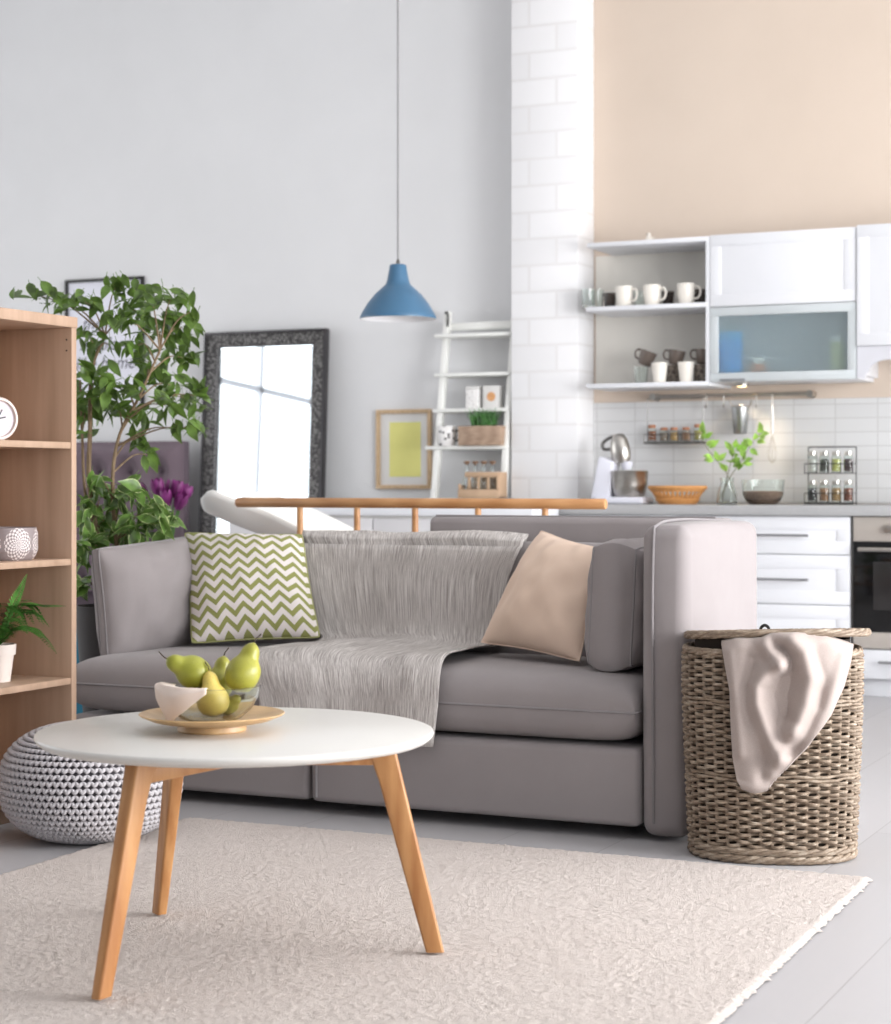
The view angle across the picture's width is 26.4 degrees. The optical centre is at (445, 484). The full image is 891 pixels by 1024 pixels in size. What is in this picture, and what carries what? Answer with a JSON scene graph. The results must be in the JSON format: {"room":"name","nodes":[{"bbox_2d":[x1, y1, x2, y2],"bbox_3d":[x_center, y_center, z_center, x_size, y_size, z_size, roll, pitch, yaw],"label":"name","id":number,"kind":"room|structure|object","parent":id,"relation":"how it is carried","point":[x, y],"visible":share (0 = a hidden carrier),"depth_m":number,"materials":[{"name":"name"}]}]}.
{"room":"living room","nodes":[
{"label":"living room","id":0,"kind":"room"},
{"bbox_2d":[0,0,890,531],"bbox_3d":[0.709,-1.000,9.845,11.300,3.900,0.120,0,0,25],"label":"wall","id":1,"kind":"structure","parent":0,"point":[241,153],"depth_m":10.30,"materials":[{"name":"grey paint"}]},
{"bbox_2d":[65,276,144,409],"bbox_3d":[-1.980,-0.817,11.031,0.547,0.766,0.024,0,0,25],"label":"framed poster","id":2,"kind":"object","parent":1,"relation":"attached to","point":[126,369],"visible":0.3,"depth_m":11.03,"materials":[{"name":"white paper"}]},
{"bbox_2d":[376,409,431,488],"bbox_3d":[-0.224,-0.192,10.204,0.330,0.427,0.024,0,0,25],"label":"framed picture","id":3,"kind":"object","parent":1,"relation":"attached to","point":[403,461],"visible":0.88,"depth_m":10.21,"materials":[{"name":"paper"}]},
{"bbox_2d":[389,422,420,476],"bbox_3d":[-0.217,-0.191,10.205,0.186,0.293,0.002,0,0,25],"label":"print","id":4,"kind":"object","parent":3,"relation":"attached to","point":[404,437],"depth_m":10.20},
{"bbox_2d":[586,236,730,391],"bbox_3d":[1.019,-0.835,9.428,0.717,0.717,0.369,0,0,25],"label":"wall shelf","id":5,"kind":"object","parent":1,"relation":"attached to","point":[655,328],"visible":0.67,"depth_m":9.57,"materials":[{"name":"white paint"}]},
{"bbox_2d":[581,288,594,308],"bbox_3d":[0.708,-0.925,9.437,0.068,0.095,0.068,0,0,25],"label":"glass tumbler","id":6,"kind":"object","parent":5,"relation":"on","point":[588,293],"visible":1,"depth_m":9.41,"materials":[{"name":"white"}]},
{"bbox_2d":[594,289,603,306],"bbox_3d":[0.756,-0.925,9.480,0.068,0.095,0.068,0,0,25],"label":"glass tumbler","id":7,"kind":"object","parent":5,"relation":"on","point":[598,296],"visible":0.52,"depth_m":9.45,"materials":[{"name":"white"}]},
{"bbox_2d":[604,293,615,305],"bbox_3d":[0.826,-0.920,9.536,0.064,0.085,0.064,0,0,25],"label":"glass","id":8,"kind":"object","parent":5,"relation":"on","point":[609,298],"visible":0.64,"depth_m":9.51,"materials":[{"name":"grey"}]},
{"bbox_2d":[615,286,637,305],"bbox_3d":[0.886,-0.929,9.367,0.086,0.102,0.110,0,0,-25],"label":"mug","id":9,"kind":"object","parent":5,"relation":"on","point":[623,294],"visible":0.92,"depth_m":9.34,"materials":[{"name":"ceramic"}]},
{"bbox_2d":[633,290,644,304],"bbox_3d":[0.975,-0.925,9.521,0.068,0.095,0.068,0,0,25],"label":"glass tumbler","id":10,"kind":"object","parent":5,"relation":"on","point":[640,299],"visible":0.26,"depth_m":9.49,"materials":[{"name":"white"}]},
{"bbox_2d":[634,366,647,382],"bbox_3d":[0.969,-0.542,9.414,0.072,0.088,0.072,0,0,25],"label":"glass","id":11,"kind":"object","parent":5,"relation":"on","point":[640,372],"visible":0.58,"depth_m":9.39,"materials":[{"name":"white"}]},
{"bbox_2d":[634,348,656,366],"bbox_3d":[0.999,-0.631,9.405,0.086,0.096,0.106,0,0,-31],"label":"mug","id":12,"kind":"object","parent":11,"relation":"on","point":[646,358],"visible":1,"depth_m":9.37,"materials":[{"name":"ceramic"}]},
{"bbox_2d":[643,284,666,304],"bbox_3d":[1.024,-0.929,9.316,0.110,0.102,0.086,0,0,-4],"label":"mug","id":13,"kind":"object","parent":5,"relation":"on","point":[651,292],"visible":0.96,"depth_m":9.28,"materials":[{"name":"ceramic"}]},
{"bbox_2d":[651,362,667,381],"bbox_3d":[1.045,-0.547,9.278,0.082,0.098,0.082,0,0,25],"label":"cup","id":14,"kind":"object","parent":5,"relation":"on","point":[659,369],"visible":0.99,"depth_m":9.25,"materials":[{"name":"beige ceramic"}]},
{"bbox_2d":[662,291,673,303],"bbox_3d":[1.108,-0.920,9.459,0.064,0.085,0.064,0,0,25],"label":"glass","id":15,"kind":"object","parent":5,"relation":"on","point":[669,299],"visible":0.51,"depth_m":9.43,"materials":[{"name":"grey"}]},
{"bbox_2d":[666,365,679,381],"bbox_3d":[1.119,-0.543,9.343,0.072,0.090,0.072,0,0,25],"label":"tumbler","id":16,"kind":"object","parent":5,"relation":"on","point":[672,375],"visible":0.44,"depth_m":9.31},
{"bbox_2d":[663,349,685,364],"bbox_3d":[1.129,-0.627,9.332,0.106,0.083,0.084,0,0,-13],"label":"mug","id":17,"kind":"object","parent":16,"relation":"on","point":[675,356],"visible":0.95,"depth_m":9.31,"materials":[{"name":"ceramic"}]},
{"bbox_2d":[678,362,693,381],"bbox_3d":[1.167,-0.547,9.221,0.082,0.098,0.082,0,0,25],"label":"cup","id":18,"kind":"object","parent":5,"relation":"on","point":[685,369],"visible":0.99,"depth_m":9.19,"materials":[{"name":"beige ceramic"}]},
{"bbox_2d":[677,283,701,302],"bbox_3d":[1.181,-0.929,9.244,0.110,0.102,0.086,0,0,-10],"label":"mug","id":19,"kind":"object","parent":5,"relation":"on","point":[685,291],"visible":0.93,"depth_m":9.21,"materials":[{"name":"ceramic"}]},
{"bbox_2d":[694,364,705,380],"bbox_3d":[1.248,-0.543,9.282,0.072,0.090,0.072,0,0,25],"label":"tumbler","id":20,"kind":"object","parent":5,"relation":"on","point":[699,369],"visible":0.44,"depth_m":9.25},
{"bbox_2d":[689,348,705,363],"bbox_3d":[1.255,-0.627,9.272,0.104,0.079,0.084,0,0,-19],"label":"mug","id":21,"kind":"object","parent":20,"relation":"on","point":[700,358],"visible":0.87,"depth_m":9.25,"materials":[{"name":"ceramic"}]},
{"bbox_2d":[694,289,705,302],"bbox_3d":[1.253,-0.920,9.357,0.064,0.085,0.064,0,0,25],"label":"glass","id":22,"kind":"object","parent":5,"relation":"on","point":[702,298],"visible":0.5,"depth_m":9.33,"materials":[{"name":"grey"}]},
{"bbox_2d":[649,390,816,407],"bbox_3d":[1.412,-0.421,9.395,0.838,0.084,0.094,0,0,25],"label":"utensil rail","id":23,"kind":"object","parent":1,"relation":"attached to","point":[810,393],"visible":1,"depth_m":9.36,"materials":[{"name":"metal"}]},
{"bbox_2d":[643,398,706,443],"bbox_3d":[1.145,-0.319,9.485,0.297,0.228,0.100,0,0,25],"label":"spice shelf","id":24,"kind":"object","parent":23,"relation":"hanging from","point":[647,434],"visible":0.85,"depth_m":9.45,"materials":[{"name":"metal"}]},
{"bbox_2d":[648,425,655,441],"bbox_3d":[1.036,-0.260,9.536,0.042,0.086,0.042,0,0,25],"label":"spice jar","id":25,"kind":"object","parent":24,"relation":"on","point":[651,428],"visible":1,"depth_m":9.52,"materials":[{"name":"clear glass"}]},
{"bbox_2d":[643,441,706,443],"bbox_3d":[1.145,-0.211,9.485,0.297,0.012,0.100,0,0,25],"label":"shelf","id":26,"kind":"object","parent":24,"relation":"on","point":[658,442],"depth_m":9.43,"materials":[{"name":"metal"}]},
{"bbox_2d":[682,427,689,440],"bbox_3d":[1.198,-0.253,9.460,0.042,0.072,0.042,0,0,25],"label":"spice jar","id":27,"kind":"object","parent":24,"relation":"on","point":[685,430],"visible":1,"depth_m":9.44,"materials":[{"name":"clear glass"}]},
{"bbox_2d":[729,400,751,433],"bbox_3d":[1.446,-0.335,9.322,0.094,0.169,0.094,0,0,-23],"label":"bucket","id":28,"kind":"object","parent":23,"relation":"hanging from","point":[740,415],"visible":1,"depth_m":9.29,"materials":[{"name":"metal"}]},
{"bbox_2d":[767,405,776,462],"bbox_3d":[1.594,-0.249,9.266,0.051,0.284,0.049,0,0,25],"label":"whisk","id":29,"kind":"object","parent":23,"relation":"hanging from","point":[772,406],"visible":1,"depth_m":9.26,"materials":[{"name":"metal"}]},
{"bbox_2d":[594,397,890,503],"bbox_3d":[3.277,-0.165,8.564,5.562,0.511,0.012,0,0,25],"label":"backsplash","id":30,"kind":"structure","parent":1,"relation":"attached to","point":[862,423],"depth_m":9.36,"materials":[{"name":"white tile"}]},
{"bbox_2d":[710,227,856,307],"bbox_3d":[1.664,-1.025,9.124,0.706,0.345,0.369,0,0,25],"label":"upper cabinet","id":31,"kind":"object","parent":1,"relation":"attached to","point":[812,266],"visible":0.9,"depth_m":8.96,"materials":[{"name":"white paint"}]},
{"bbox_2d":[710,302,873,385],"bbox_3d":[1.662,-0.672,9.120,0.706,0.357,0.379,0,0,25],"label":"upper cabinet","id":32,"kind":"object","parent":1,"relation":"attached to","point":[816,343],"visible":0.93,"depth_m":8.96,"materials":[{"name":"glass"}]},
{"bbox_2d":[857,223,890,378],"bbox_3d":[2.263,-0.847,8.837,0.618,0.712,0.379,0,0,25],"label":"upper cabinet","id":33,"kind":"object","parent":1,"relation":"attached to","point":[873,240],"visible":1,"depth_m":8.77,"materials":[{"name":"white paint"}]},
{"bbox_2d":[0,695,890,1023],"bbox_3d":[-1.945,1.000,4.203,11.300,0.100,12.350,0,0,25],"label":"floor","id":34,"kind":"structure","parent":0,"point":[841,975],"depth_m":4.96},
{"bbox_2d":[0,307,76,824],"bbox_3d":[-1.412,0.228,5.257,0.288,1.445,0.919,0,0,25],"label":"bookcase","id":35,"kind":"object","parent":34,"relation":"on","point":[38,350],"visible":0.67,"depth_m":5.62,"materials":[{"name":"brown wood"}]},
{"bbox_2d":[0,397,17,439],"bbox_3d":[-1.283,-0.189,5.423,0.126,0.126,0.036,0,0,-41],"label":"clock","id":36,"kind":"object","parent":35,"relation":"on","point":[8,413],"visible":0.97,"depth_m":5.43,"materials":[{"name":"white plastic"}]},
{"bbox_2d":[0,527,37,560],"bbox_3d":[-1.269,0.170,5.500,0.176,0.095,0.176,0,0,25],"label":"patterned bowl","id":37,"kind":"object","parent":35,"relation":"on","point":[16,543],"visible":1,"depth_m":5.43,"materials":[{"name":"white ceramic"}]},
{"bbox_2d":[0,574,60,682],"bbox_3d":[-1.242,0.413,5.494,0.266,0.309,0.287,0,0,8],"label":"potted fern","id":38,"kind":"object","parent":35,"relation":"on","point":[7,650],"visible":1,"depth_m":5.46,"materials":[{"name":"green plant"}]},
{"bbox_2d":[76,628,82,713],"bbox_3d":[-1.458,0.728,7.300,0.360,0.445,0.360,0,0,25],"label":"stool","id":39,"kind":"object","parent":34,"relation":"on","point":[79,709],"visible":0.02,"depth_m":7.14,"materials":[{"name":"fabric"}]},
{"bbox_2d":[0,721,183,844],"bbox_3d":[-0.955,0.794,5.120,0.495,0.310,0.495,0,0,20],"label":"knitted pouf","id":40,"kind":"object","parent":34,"relation":"on","point":[49,797],"visible":0.47,"depth_m":4.91,"materials":[{"name":"fabric"}]},
{"bbox_2d":[9,271,213,712],"bbox_3d":[-1.097,0.121,6.333,0.646,1.658,0.570,0,0,0],"label":"ficus tree","id":41,"kind":"object","parent":34,"relation":"on","point":[97,531],"visible":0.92,"depth_m":6.27,"materials":[{"name":"green plant"}]},
{"bbox_2d":[76,441,188,604],"bbox_3d":[-2.169,0.352,10.901,1.566,1.195,0.140,0,0,25],"label":"headboard","id":42,"kind":"object","parent":34,"relation":"on","point":[173,456],"visible":0.09,"depth_m":10.65,"materials":[{"name":"fabric"}]},
{"bbox_2d":[199,328,329,532],"bbox_3d":[-1.014,0.046,10.475,0.792,1.798,0.117,0,0,25],"label":"leaning mirror","id":43,"kind":"object","parent":34,"relation":"on","point":[266,423],"visible":0.5,"depth_m":10.49,"materials":[{"name":"mirror"}]},
{"bbox_2d":[214,344,312,532],"bbox_3d":[-1.010,0.052,10.485,0.647,1.665,0.073,0,0,25],"label":"mirror glass","id":44,"kind":"object","parent":43,"relation":"attached to","point":[263,393],"depth_m":10.50,"materials":[{"name":"mirror"}]},
{"bbox_2d":[200,490,353,533],"bbox_3d":[-0.441,0.485,7.583,0.934,0.933,0.723,0,0,25],"label":"shell chair","id":45,"kind":"object","parent":34,"relation":"on","point":[259,520],"visible":0.33,"depth_m":7.51,"materials":[{"name":"white plastic"}]},
{"bbox_2d":[229,508,558,533],"bbox_3d":[-0.287,0.526,9.276,1.670,0.848,0.338,0,0,25],"label":"sideboard","id":46,"kind":"object","parent":34,"relation":"on","point":[374,519],"visible":0.09,"depth_m":9.09,"materials":[{"name":"white paint"}]},
{"bbox_2d":[76,515,756,836],"bbox_3d":[-0.080,0.521,5.833,2.017,0.859,0.920,0,0,25],"label":"sofa","id":47,"kind":"object","parent":34,"relation":"on","point":[523,733],"visible":0.53,"depth_m":5.24,"materials":[{"name":"fabric"}]},
{"bbox_2d":[91,536,202,655],"bbox_3d":[-0.946,0.364,6.150,0.223,0.394,0.465,0,0,37],"label":"cushion","id":48,"kind":"object","parent":47,"relation":"on","point":[141,591],"visible":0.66,"depth_m":6.01,"materials":[{"name":"fabric"}]},
{"bbox_2d":[185,532,319,642],"bbox_3d":[-0.635,0.331,6.157,0.492,0.348,0.249,0,0,7],"label":"throw pillow","id":49,"kind":"object","parent":47,"relation":"on","point":[244,587],"visible":0.99,"depth_m":6.07,"materials":[{"name":"fabric"}]},
{"bbox_2d":[76,643,642,739],"bbox_3d":[-0.197,0.608,5.755,1.863,0.186,0.672,0,0,25],"label":"seat cushion","id":50,"kind":"object","parent":47,"relation":"on","point":[497,692],"depth_m":5.28,"materials":[{"name":"fabric"}]},
{"bbox_2d":[257,530,527,746],"bbox_3d":[-0.254,0.436,5.822,0.902,0.584,0.826,0,0,25],"label":"throw blanket","id":51,"kind":"object","parent":47,"relation":"on","point":[390,607],"visible":0.88,"depth_m":5.94,"materials":[{"name":"fabric"}]},
{"bbox_2d":[481,531,593,660],"bbox_3d":[0.319,0.320,5.592,0.234,0.359,0.438,0,0,-31],"label":"throw pillow","id":52,"kind":"object","parent":47,"relation":"on","point":[541,608],"visible":0.8,"depth_m":5.52,"materials":[{"name":"beige fabric"}]},
{"bbox_2d":[584,537,643,671],"bbox_3d":[0.536,0.336,5.409,0.223,0.373,0.424,0,0,25],"label":"cushion","id":53,"kind":"object","parent":47,"relation":"on","point":[613,637],"visible":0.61,"depth_m":5.23,"materials":[{"name":"fabric"}]},
{"bbox_2d":[235,498,607,533],"bbox_3d":[-0.039,0.499,7.053,1.487,0.902,0.430,0,0,25],"label":"wooden bench","id":54,"kind":"object","parent":34,"relation":"on","point":[477,504],"visible":0.25,"depth_m":6.87,"materials":[{"name":"brown wood"}]},
{"bbox_2d":[0,817,872,1023],"bbox_3d":[-0.392,0.940,3.754,2.010,0.012,2.739,0,0,25],"label":"rug","id":55,"kind":"object","parent":34,"relation":"on","point":[262,923],"visible":0.96,"depth_m":3.99,"materials":[{"name":"carpet"}]},
{"bbox_2d":[33,707,443,999],"bbox_3d":[-0.423,0.712,3.792,0.792,0.443,0.810,0,0,25],"label":"coffee table","id":56,"kind":"object","parent":55,"relation":"on","point":[150,752],"visible":0.91,"depth_m":3.64,"materials":[{"name":"white paint"}]},
{"bbox_2d":[138,705,284,734],"bbox_3d":[-0.466,0.472,3.790,0.290,0.036,0.290,0,0,25],"label":"serving plate","id":57,"kind":"object","parent":56,"relation":"on","point":[256,714],"visible":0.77,"depth_m":3.73,"materials":[{"name":"brown wood"}]},
{"bbox_2d":[162,682,260,721],"bbox_3d":[-0.469,0.435,3.800,0.200,0.070,0.200,0,0,25],"label":"glass bowl","id":58,"kind":"object","parent":57,"relation":"on","point":[233,704],"visible":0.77,"depth_m":3.73,"materials":[{"name":"clear"}]},
{"bbox_2d":[154,682,207,720],"bbox_3d":[-0.529,0.434,3.750,0.063,0.077,0.169,0,0,-42],"label":"napkin","id":59,"kind":"object","parent":58,"relation":"on","point":[173,700],"visible":0.99,"depth_m":3.71,"materials":[{"name":"fabric"}]},
{"bbox_2d":[159,651,210,687],"bbox_3d":[-0.516,0.371,3.811,0.069,0.080,0.100,0,0,43],"label":"pear","id":60,"kind":"object","parent":58,"relation":"in","point":[189,670],"visible":0.92,"depth_m":3.79,"materials":[{"name":"food"}]},
{"bbox_2d":[201,661,224,689],"bbox_3d":[-0.464,0.409,3.791,0.063,0.111,0.065,0,0,14],"label":"pear","id":61,"kind":"object","parent":58,"relation":"in","point":[210,680],"visible":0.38,"depth_m":3.78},
{"bbox_2d":[211,647,230,689],"bbox_3d":[-0.462,0.385,3.876,0.061,0.106,0.062,0,0,-33],"label":"pear","id":62,"kind":"object","parent":58,"relation":"in","point":[219,668],"visible":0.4,"depth_m":3.86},
{"bbox_2d":[225,634,261,688],"bbox_3d":[-0.408,0.359,3.817,0.072,0.117,0.073,0,0,29],"label":"pear","id":63,"kind":"object","parent":58,"relation":"in","point":[243,671],"visible":0.94,"depth_m":3.79,"materials":[{"name":"food"}]},
{"bbox_2d":[425,311,510,497],"bbox_3d":[0.114,0.019,9.808,0.460,1.862,0.424,0,0,25],"label":"ladder shelf","id":64,"kind":"object","parent":34,"relation":"on","point":[448,326],"visible":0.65,"depth_m":9.86,"materials":[{"name":"white wood"}]},
{"bbox_2d":[437,426,457,445],"bbox_3d":[0.014,-0.254,9.845,0.104,0.104,0.127,0,0,-31],"label":"mug","id":65,"kind":"object","parent":64,"relation":"on","point":[446,435],"visible":1,"depth_m":9.81,"materials":[{"name":"white ceramic"}]},
{"bbox_2d":[466,386,482,407],"bbox_3d":[0.150,-0.453,9.854,0.076,0.115,0.062,0,0,25],"label":"storage box","id":66,"kind":"object","parent":64,"relation":"on","point":[474,394],"visible":1,"depth_m":9.83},
{"bbox_2d":[458,407,504,445],"bbox_3d":[0.192,-0.301,9.756,0.238,0.199,0.140,0,0,25],"label":"grass planter","id":67,"kind":"object","parent":64,"relation":"on","point":[484,431],"visible":1,"depth_m":9.72,"materials":[{"name":"brown wood"}]},
{"bbox_2d":[458,472,507,497],"bbox_3d":[0.190,0.001,9.700,0.229,0.133,0.115,0,0,25],"label":"carrier","id":68,"kind":"object","parent":64,"relation":"on","point":[500,491],"visible":0.89,"depth_m":9.65,"materials":[{"name":"brown wood"}]},
{"bbox_2d":[463,461,470,488],"bbox_3d":[0.109,-0.032,9.738,0.039,0.182,0.039,0,0,25],"label":"glass bottle","id":69,"kind":"object","parent":68,"relation":"in","point":[465,480],"visible":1,"depth_m":9.73,"materials":[{"name":"white"}]},
{"bbox_2d":[472,461,478,488],"bbox_3d":[0.153,-0.032,9.718,0.039,0.182,0.039,0,0,25],"label":"glass bottle","id":70,"kind":"object","parent":68,"relation":"in","point":[474,479],"visible":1,"depth_m":9.71,"materials":[{"name":"clear glass"}]},
{"bbox_2d":[480,461,486,488],"bbox_3d":[0.196,-0.032,9.698,0.039,0.182,0.039,0,0,25],"label":"glass bottle","id":71,"kind":"object","parent":68,"relation":"in","point":[483,481],"visible":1,"depth_m":9.68,"materials":[{"name":"clear glass"}]},
{"bbox_2d":[489,461,495,488],"bbox_3d":[0.239,-0.032,9.677,0.039,0.182,0.039,0,0,25],"label":"glass bottle","id":72,"kind":"object","parent":68,"relation":"in","point":[492,479],"visible":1,"depth_m":9.66,"materials":[{"name":"clear glass"}]},
{"bbox_2d":[483,385,502,407],"bbox_3d":[0.246,-0.454,9.814,0.087,0.117,0.070,0,0,25],"label":"storage box","id":73,"kind":"object","parent":64,"relation":"on","point":[492,394],"visible":0.95,"depth_m":9.78,"materials":[{"name":"cardboard"}]},
{"bbox_2d":[558,514,679,515],"bbox_3d":[0.916,0.544,9.294,0.653,0.812,0.661,0,0,25],"label":"drawer unit","id":74,"kind":"object","parent":34,"relation":"on","point":[559,514],"visible":0.02,"depth_m":9.04,"materials":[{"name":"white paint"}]},
{"bbox_2d":[559,503,890,515],"bbox_3d":[3.130,0.116,8.266,5.555,0.045,0.653,0,0,25],"label":"countertop","id":75,"kind":"structure","parent":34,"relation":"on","point":[655,508],"depth_m":8.75,"materials":[{"name":"stone"}]},
{"bbox_2d":[591,433,653,503],"bbox_3d":[0.864,-0.081,9.341,0.282,0.348,0.190,0,0,25],"label":"stand mixer","id":76,"kind":"object","parent":75,"relation":"on","point":[611,484],"visible":0.97,"depth_m":9.30,"materials":[{"name":"metal"}]},
{"bbox_2d":[611,471,648,496],"bbox_3d":[0.903,-0.006,9.323,0.190,0.128,0.190,0,0,25],"label":"mixing bowl","id":77,"kind":"object","parent":76,"relation":"on","point":[623,483],"depth_m":9.25,"materials":[{"name":"metal"}]},
{"bbox_2d":[647,485,706,503],"bbox_3d":[1.123,0.048,9.197,0.289,0.091,0.289,0,0,25],"label":"wicker bowl","id":78,"kind":"object","parent":75,"relation":"on","point":[661,498],"visible":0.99,"depth_m":9.10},
{"bbox_2d":[716,478,737,504],"bbox_3d":[1.344,0.029,9.071,0.104,0.128,0.104,0,0,25],"label":"glass vase","id":79,"kind":"object","parent":75,"relation":"on","point":[726,495],"visible":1,"depth_m":9.04,"materials":[{"name":"white"}]},
{"bbox_2d":[699,421,728,477],"bbox_3d":[1.303,-0.116,9.106,0.176,0.387,0.102,0,0,-2],"label":"leafy branch","id":80,"kind":"object","parent":79,"relation":"in","point":[711,443],"visible":1,"depth_m":9.09,"materials":[{"name":"green plant"}]},
{"bbox_2d":[720,439,745,477],"bbox_3d":[1.371,-0.071,9.048,0.133,0.295,0.097,0,0,25],"label":"leafy branch","id":81,"kind":"object","parent":79,"relation":"in","point":[735,443],"visible":1,"depth_m":9.05,"materials":[{"name":"green plant"}]},
{"bbox_2d":[730,422,768,477],"bbox_3d":[1.423,-0.115,9.036,0.121,0.375,0.222,0,0,-42],"label":"leafy branch","id":82,"kind":"object","parent":79,"relation":"in","point":[746,442],"visible":1,"depth_m":9.01,"materials":[{"name":"green plant"}]},
{"bbox_2d":[741,480,784,504],"bbox_3d":[1.510,0.034,9.037,0.204,0.118,0.204,0,0,25],"label":"mixing bowl","id":83,"kind":"object","parent":75,"relation":"on","point":[754,492],"visible":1,"depth_m":8.96,"materials":[{"name":"clear glass"}]},
{"bbox_2d":[804,446,856,504],"bbox_3d":[1.833,-0.045,9.051,0.236,0.277,0.076,0,0,25],"label":"spice rack","id":84,"kind":"object","parent":75,"relation":"on","point":[816,502],"visible":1,"depth_m":9.03,"materials":[{"name":"black metal"}]},
{"bbox_2d":[808,480,816,501],"bbox_3d":[1.755,0.029,9.088,0.046,0.105,0.046,0,0,25],"label":"spice jar","id":85,"kind":"object","parent":84,"relation":"on","point":[812,484],"visible":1,"depth_m":9.07,"materials":[{"name":"clear glass"}]},
{"bbox_2d":[808,451,816,472],"bbox_3d":[1.755,-0.111,9.088,0.046,0.103,0.046,0,0,25],"label":"spice jar","id":86,"kind":"object","parent":84,"relation":"on","point":[812,455],"visible":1,"depth_m":9.07,"materials":[{"name":"clear glass"}]},
{"bbox_2d":[819,480,828,501],"bbox_3d":[1.807,0.029,9.063,0.046,0.105,0.046,0,0,25],"label":"spice jar","id":87,"kind":"object","parent":84,"relation":"on","point":[824,484],"visible":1,"depth_m":9.04,"materials":[{"name":"clear glass"}]},
{"bbox_2d":[819,451,828,472],"bbox_3d":[1.807,-0.111,9.063,0.046,0.103,0.046,0,0,25],"label":"spice jar","id":88,"kind":"object","parent":84,"relation":"on","point":[824,455],"visible":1,"depth_m":9.04,"materials":[{"name":"clear glass"}]},
{"bbox_2d":[831,480,840,501],"bbox_3d":[1.859,0.029,9.039,0.046,0.105,0.046,0,0,25],"label":"spice jar","id":89,"kind":"object","parent":84,"relation":"on","point":[836,484],"visible":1,"depth_m":9.02,"materials":[{"name":"clear glass"}]},
{"bbox_2d":[831,451,840,472],"bbox_3d":[1.859,-0.111,9.039,0.046,0.103,0.046,0,0,25],"label":"spice jar","id":90,"kind":"object","parent":84,"relation":"on","point":[836,455],"visible":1,"depth_m":9.02,"materials":[{"name":"clear glass"}]},
{"bbox_2d":[843,480,852,501],"bbox_3d":[1.912,0.029,9.014,0.046,0.105,0.046,0,0,25],"label":"spice jar","id":91,"kind":"object","parent":84,"relation":"on","point":[848,484],"visible":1,"depth_m":9.00,"materials":[{"name":"clear glass"}]},
{"bbox_2d":[843,451,852,472],"bbox_3d":[1.912,-0.111,9.014,0.046,0.103,0.046,0,0,25],"label":"spice jar","id":92,"kind":"object","parent":84,"relation":"on","point":[848,455],"visible":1,"depth_m":9.00,"materials":[{"name":"clear glass"}]},
{"bbox_2d":[680,515,850,642],"bbox_3d":[1.579,0.544,8.982,0.809,0.812,0.661,0,0,25],"label":"drawer unit","id":93,"kind":"object","parent":34,"relation":"on","point":[804,562],"visible":0.38,"depth_m":8.64,"materials":[{"name":"white paint"}]},
{"bbox_2d":[681,624,871,864],"bbox_3d":[0.852,0.651,4.904,0.485,0.597,0.374,0,0,12],"label":"wicker basket","id":94,"kind":"object","parent":34,"relation":"on","point":[809,815],"visible":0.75,"depth_m":4.77,"materials":[{"name":"beige wicker"}]},
{"bbox_2d":[721,632,853,793],"bbox_3d":[0.865,0.566,4.745,0.346,0.402,0.191,0,0,-1],"label":"blanket","id":95,"kind":"object","parent":94,"relation":"in","point":[784,687],"visible":1,"depth_m":4.71,"materials":[{"name":"fabric"}]},
{"bbox_2d":[851,516,854,643],"bbox_3d":[1.959,0.545,8.823,0.008,0.810,0.606,0,0,25],"label":"strip","id":96,"kind":"object","parent":34,"relation":"on","point":[852,541],"visible":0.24,"depth_m":8.55,"materials":[{"name":"metal"}]},
{"bbox_2d":[853,516,890,648],"bbox_3d":[2.224,0.435,8.665,0.600,0.594,0.665,0,0,25],"label":"oven","id":97,"kind":"object","parent":34,"relation":"on","point":[871,534],"visible":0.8,"depth_m":8.50,"materials":[{"name":"metal"}]},
{"bbox_2d":[863,648,890,696],"bbox_3d":[2.227,0.843,8.672,0.600,0.214,0.651,0,0,25],"label":"drawer unit","id":98,"kind":"object","parent":34,"relation":"on","point":[877,662],"visible":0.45,"depth_m":8.51,"materials":[{"name":"white paint"}]},
{"bbox_3d":[-1.154,0.620,7.900,0.200,0.660,0.200,0,0,25],"label":"flower vase","id":99,"kind":"object","parent":34,"relation":"on","visible":0},
{"bbox_2d":[150,477,165,539],"bbox_3d":[-1.181,0.209,7.894,0.058,0.483,0.103,0,0,41],"label":"tulip","id":100,"kind":"object","parent":99,"relation":"in","point":[155,485],"visible":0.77,"depth_m":7.86,"materials":[{"name":"purple plant"}]},
{"bbox_2d":[159,487,172,505],"bbox_3d":[-1.161,0.229,7.856,0.057,0.442,0.086,0,0,-34],"label":"tulip","id":101,"kind":"object","parent":99,"relation":"in","point":[166,495],"visible":0.59,"depth_m":7.83,"materials":[{"name":"purple plant"}]},
{"bbox_2d":[170,479,183,529],"bbox_3d":[-1.118,0.213,7.900,0.060,0.474,0.057,0,0,-10],"label":"tulip","id":102,"kind":"object","parent":99,"relation":"in","point":[176,486],"visible":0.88,"depth_m":7.88,"materials":[{"name":"purple plant"}]},
{"bbox_2d":[172,491,187,533],"bbox_3d":[-1.120,0.237,7.868,0.128,0.426,0.058,0,0,25],"label":"tulip","id":103,"kind":"object","parent":99,"relation":"in","point":[180,500],"visible":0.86,"depth_m":7.84,"materials":[{"name":"purple plant"}]},
{"bbox_2d":[173,483,193,536],"bbox_3d":[-1.096,0.221,7.916,0.057,0.459,0.108,0,0,40],"label":"tulip","id":104,"kind":"object","parent":99,"relation":"in","point":[189,490],"visible":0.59,"depth_m":7.91,"materials":[{"name":"purple plant"}]},
{"bbox_2d":[511,0,593,498],"bbox_3d":[0.549,-1.000,9.727,0.366,3.900,0.230,0,0,25],"label":"pillar","id":105,"kind":"structure","parent":0,"point":[552,41],"depth_m":9.62,"materials":[{"name":"brick"}]},
{"bbox_3d":[-1.945,-3.000,4.203,11.300,0.100,12.350,0,0,25],"label":"ceiling","id":106,"kind":"structure","parent":0,"visible":0},
{"bbox_2d":[360,0,435,321],"bbox_3d":[-0.200,-1.824,8.000,0.322,2.252,0.322,0,0,25],"label":"pendant lamp","id":107,"kind":"object","parent":106,"relation":"hanging from","point":[397,300],"visible":1,"depth_m":7.94,"materials":[{"name":"metal"}]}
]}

